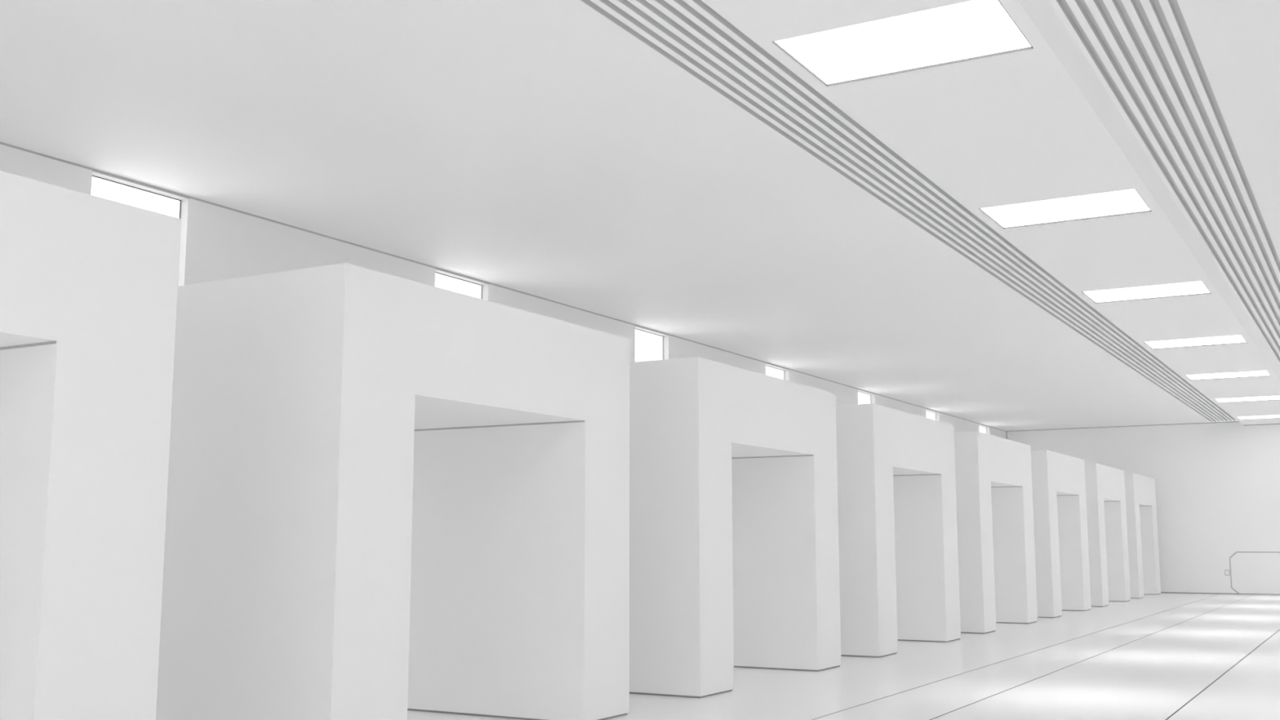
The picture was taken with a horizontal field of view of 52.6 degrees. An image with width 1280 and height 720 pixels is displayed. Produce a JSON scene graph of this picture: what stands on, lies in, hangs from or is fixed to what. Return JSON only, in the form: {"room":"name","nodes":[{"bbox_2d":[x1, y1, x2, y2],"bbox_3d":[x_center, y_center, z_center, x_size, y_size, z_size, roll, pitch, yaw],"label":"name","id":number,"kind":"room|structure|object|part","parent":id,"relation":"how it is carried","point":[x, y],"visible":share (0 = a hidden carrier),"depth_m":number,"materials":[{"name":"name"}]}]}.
{"room":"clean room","nodes":[
{"label":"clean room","id":0,"kind":"room"},
{"bbox_2d":[0,144,1006,439],"bbox_3d":[-3.717,2.979,35.290,0.350,9.899,107.640,-5,-9,30],"label":"wall","id":1,"kind":"structure","parent":0,"point":[223,243],"depth_m":28.66,"materials":[{"name":"white paint"}]},
{"bbox_2d":[90,170,190,286],"bbox_3d":[-9.818,1.044,24.730,0.264,8.999,2.300,-5,-9,30],"label":"window","id":2,"kind":"structure","parent":1,"relation":"in","point":[107,187],"depth_m":25.63,"materials":[{"name":"white"}]},
{"bbox_3d":[-9.911,1.053,24.771,0.022,8.925,2.212,-5,-9,30],"label":"pane","id":3,"kind":"part","parent":2,"relation":"part of","materials":[{"name":"white glass"}]},
{"bbox_2d":[435,268,488,300],"bbox_3d":[-4.760,2.268,33.459,0.264,8.999,2.300,-5,-9,30],"label":"window","id":4,"kind":"structure","parent":1,"relation":"in","point":[448,281],"depth_m":34.25,"materials":[{"name":"white glass"}]},
{"bbox_2d":[0,141,1006,431],"bbox_3d":[-3.713,-1.947,35.979,0.318,0.050,107.640,-5,-9,30],"label":"trim","id":5,"kind":"structure","parent":1,"relation":"attached to","point":[1,143],"depth_m":30.99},
{"bbox_2d":[635,325,668,361],"bbox_3d":[0.299,3.492,42.189,0.264,8.999,2.300,-5,-9,30],"label":"window","id":6,"kind":"structure","parent":1,"relation":"in","point":[650,345],"depth_m":42.98,"materials":[{"name":"white glass"}]},
{"bbox_2d":[765,363,789,381],"bbox_3d":[5.357,4.716,50.918,0.264,8.999,2.300,-5,-9,30],"label":"window","id":7,"kind":"structure","parent":1,"relation":"in","point":[772,371],"depth_m":51.89,"materials":[{"name":"white glass"}]},
{"bbox_3d":[5.265,4.725,50.959,0.022,8.925,2.212,-5,-9,30],"label":"pane","id":8,"kind":"part","parent":7,"relation":"part of","materials":[{"name":"white glass"}]},
{"bbox_2d":[857,389,875,404],"bbox_3d":[10.416,5.940,59.647,0.264,8.999,2.300,-5,-9,30],"label":"window","id":9,"kind":"structure","parent":1,"relation":"in","point":[864,397],"depth_m":60.61,"materials":[{"name":"white glass"}]},
{"bbox_3d":[10.323,5.949,59.688,0.022,8.925,2.212,-5,-9,30],"label":"pane","id":10,"kind":"part","parent":9,"relation":"part of","materials":[{"name":"white glass"}]},
{"bbox_2d":[926,408,939,421],"bbox_3d":[15.475,7.164,68.376,0.264,8.999,2.300,-5,-9,30],"label":"window","id":11,"kind":"structure","parent":1,"relation":"in","point":[932,415],"depth_m":69.56,"materials":[{"name":"white glass"}]},
{"bbox_3d":[15.382,7.173,68.417,0.022,8.925,2.212,-5,-9,30],"label":"pane","id":12,"kind":"part","parent":11,"relation":"part of","materials":[{"name":"white glass"}]},
{"bbox_2d":[978,423,989,434],"bbox_3d":[20.533,8.388,77.105,0.264,8.999,2.300,-5,-9,30],"label":"window","id":13,"kind":"structure","parent":1,"relation":"in","point":[983,428],"depth_m":78.32,"materials":[{"name":"white glass"}]},
{"bbox_3d":[20.441,8.397,77.146,0.022,8.925,2.212,-5,-9,30],"label":"pane","id":14,"kind":"part","parent":13,"relation":"part of","materials":[{"name":"white glass"}]},
{"bbox_2d":[0,0,1279,431],"bbox_3d":[9.774,-3.130,28.328,30.760,0.632,107.640,-5,-9,30],"label":"ceiling","id":15,"kind":"structure","parent":0,"point":[664,166],"depth_m":23.65,"materials":[{"name":"white paint"}]},
{"bbox_2d":[772,0,1033,86],"bbox_3d":[3.599,-4.346,17.700,3.025,0.090,2.014,-5,-9,30],"label":"ceiling light","id":16,"kind":"object","parent":15,"relation":"attached to","point":[972,29],"visible":0.79,"depth_m":17.66,"materials":[{"name":"white plastic"}]},
{"bbox_3d":[9.773,-2.932,28.302,3.840,0.232,107.640,-5,-9,30],"label":"dropped panel","id":17,"kind":"part","parent":15,"relation":"part of","materials":[{"name":"white paint"}]},
{"bbox_2d":[978,188,1151,229],"bbox_3d":[8.705,-3.111,26.510,3.025,0.090,2.014,-5,-9,30],"label":"ceiling light","id":18,"kind":"object","parent":15,"relation":"attached to","point":[1127,202],"visible":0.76,"depth_m":26.63,"materials":[{"name":"white plastic"}]},
{"bbox_2d":[1082,280,1210,303],"bbox_3d":[13.810,-1.876,35.320,3.025,0.090,2.014,-5,-9,30],"label":"ceiling light","id":19,"kind":"object","parent":15,"relation":"attached to","point":[1192,288],"visible":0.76,"depth_m":35.45,"materials":[{"name":"white plastic"}]},
{"bbox_2d":[1143,334,1246,349],"bbox_3d":[18.916,-0.641,44.130,3.025,0.090,2.014,-5,-9,30],"label":"ceiling light","id":20,"kind":"object","parent":15,"relation":"attached to","point":[1229,340],"visible":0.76,"depth_m":44.31,"materials":[{"name":"white plastic"}]},
{"bbox_2d":[1185,370,1271,380],"bbox_3d":[24.021,0.595,52.940,3.025,0.090,2.014,-5,-9,30],"label":"ceiling light","id":21,"kind":"object","parent":15,"relation":"attached to","point":[1258,373],"visible":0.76,"depth_m":53.14,"materials":[{"name":"white plastic"}]},
{"bbox_2d":[1214,395,1279,403],"bbox_3d":[29.126,1.830,61.750,3.025,0.090,2.014,-5,-9,30],"label":"ceiling light","id":22,"kind":"object","parent":15,"relation":"attached to","point":[1269,397],"visible":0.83,"depth_m":62.14,"materials":[{"name":"white plastic"}]},
{"bbox_2d":[1236,414,1279,419],"bbox_3d":[34.232,3.065,70.560,3.025,0.090,2.014,-5,-9,30],"label":"ceiling light","id":23,"kind":"object","parent":15,"relation":"attached to","point":[1277,415],"visible":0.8,"depth_m":71.14,"materials":[{"name":"white plastic"}]},
{"bbox_2d":[407,592,1279,719],"bbox_3d":[9.774,6.930,26.918,31.360,0.250,107.640,-5,-9,30],"label":"floor","id":24,"kind":"structure","parent":0,"point":[1163,655],"depth_m":28.61,"materials":[{"name":"white tile"}]},
{"bbox_2d":[0,170,181,719],"bbox_3d":[-9.378,1.412,12.466,5.200,6.665,7.471,-5,-9,30],"label":"portal","id":25,"kind":"object","parent":24,"relation":"on","point":[89,283],"visible":1,"depth_m":13.55,"materials":[{"name":"white paint"}]},
{"bbox_2d":[155,262,629,719],"bbox_3d":[-4.303,2.640,21.223,5.200,6.665,7.471,-5,-9,30],"label":"portal","id":26,"kind":"object","parent":24,"relation":"on","point":[388,496],"visible":0.87,"depth_m":18.18,"materials":[{"name":"white paint"}]},
{"bbox_2d":[629,356,841,697],"bbox_3d":[0.771,3.868,29.979,5.200,6.665,7.471,-5,-9,30],"label":"portal","id":27,"kind":"object","parent":24,"relation":"on","point":[734,550],"visible":0.58,"depth_m":26.58,"materials":[{"name":"white paint"}]},
{"bbox_2d":[835,403,960,657],"bbox_3d":[5.846,5.095,38.736,5.200,6.665,7.471,-5,-9,30],"label":"portal","id":28,"kind":"object","parent":24,"relation":"on","point":[899,576],"visible":0.49,"depth_m":35.88,"materials":[{"name":"white paint"}]},
{"bbox_2d":[954,431,1037,633],"bbox_3d":[10.920,6.323,47.493,5.200,6.665,7.471,-5,-9,30],"label":"portal","id":29,"kind":"object","parent":24,"relation":"on","point":[997,569],"visible":0.42,"depth_m":45.26,"materials":[{"name":"white paint"}]},
{"bbox_2d":[1031,449,1091,617],"bbox_3d":[15.995,7.551,56.249,5.200,6.665,7.471,-5,-9,30],"label":"portal","id":30,"kind":"object","parent":24,"relation":"on","point":[1058,479],"visible":0.36,"depth_m":54.41,"materials":[{"name":"white paint"}]},
{"bbox_2d":[1084,462,1130,606],"bbox_3d":[21.069,8.779,65.006,5.200,6.665,7.471,-5,-9,30],"label":"portal","id":31,"kind":"object","parent":24,"relation":"on","point":[1105,496],"visible":0.36,"depth_m":63.40,"materials":[{"name":"white paint"}]},
{"bbox_2d":[1124,472,1160,598],"bbox_3d":[26.144,10.006,73.763,5.200,6.665,7.471,-5,-9,30],"label":"portal","id":32,"kind":"object","parent":24,"relation":"on","point":[1140,490],"visible":0.36,"depth_m":72.42,"materials":[{"name":"white paint"}]},
{"bbox_2d":[1007,422,1279,593],"bbox_3d":[36.638,8.377,73.982,31.460,9.844,0.300,-5,-9,30],"label":"wall","id":33,"kind":"structure","parent":0,"point":[1217,485],"depth_m":75.98,"materials":[{"name":"white paint"}]},
{"bbox_2d":[1006,421,1239,431],"bbox_3d":[29.138,4.076,78.939,13.458,0.050,0.288,-5,-9,30],"label":"trim","id":34,"kind":"structure","parent":33,"relation":"attached to","point":[1229,421],"depth_m":78.63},
{"bbox_2d":[1160,591,1238,594],"bbox_3d":[36.641,13.279,73.300,31.460,0.055,0.288,-5,-9,30],"label":"baseboard","id":35,"kind":"structure","parent":33,"relation":"attached to","point":[1161,592],"depth_m":75.41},
{"bbox_2d":[1224,569,1230,575],"bbox_3d":[33.914,12.281,74.809,0.250,0.330,0.050,-5,-9,30],"label":"keypad","id":36,"kind":"object","parent":33,"relation":"attached to","point":[1226,571],"visible":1,"depth_m":74.79,"materials":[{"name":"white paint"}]},
{"bbox_2d":[1229,551,1279,595],"bbox_3d":[36.556,12.083,73.323,5.770,2.430,0.019,-5,-9,30],"label":"door","id":37,"kind":"structure","parent":33,"relation":"in","point":[1258,573],"depth_m":74.08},
{"bbox_2d":[1243,423,1279,426],"bbox_3d":[36.554,3.686,74.496,3.376,0.044,0.029,-5,-9,30],"label":"trim","id":38,"kind":"structure","parent":33,"relation":"attached to","point":[1266,424],"depth_m":74.84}
]}

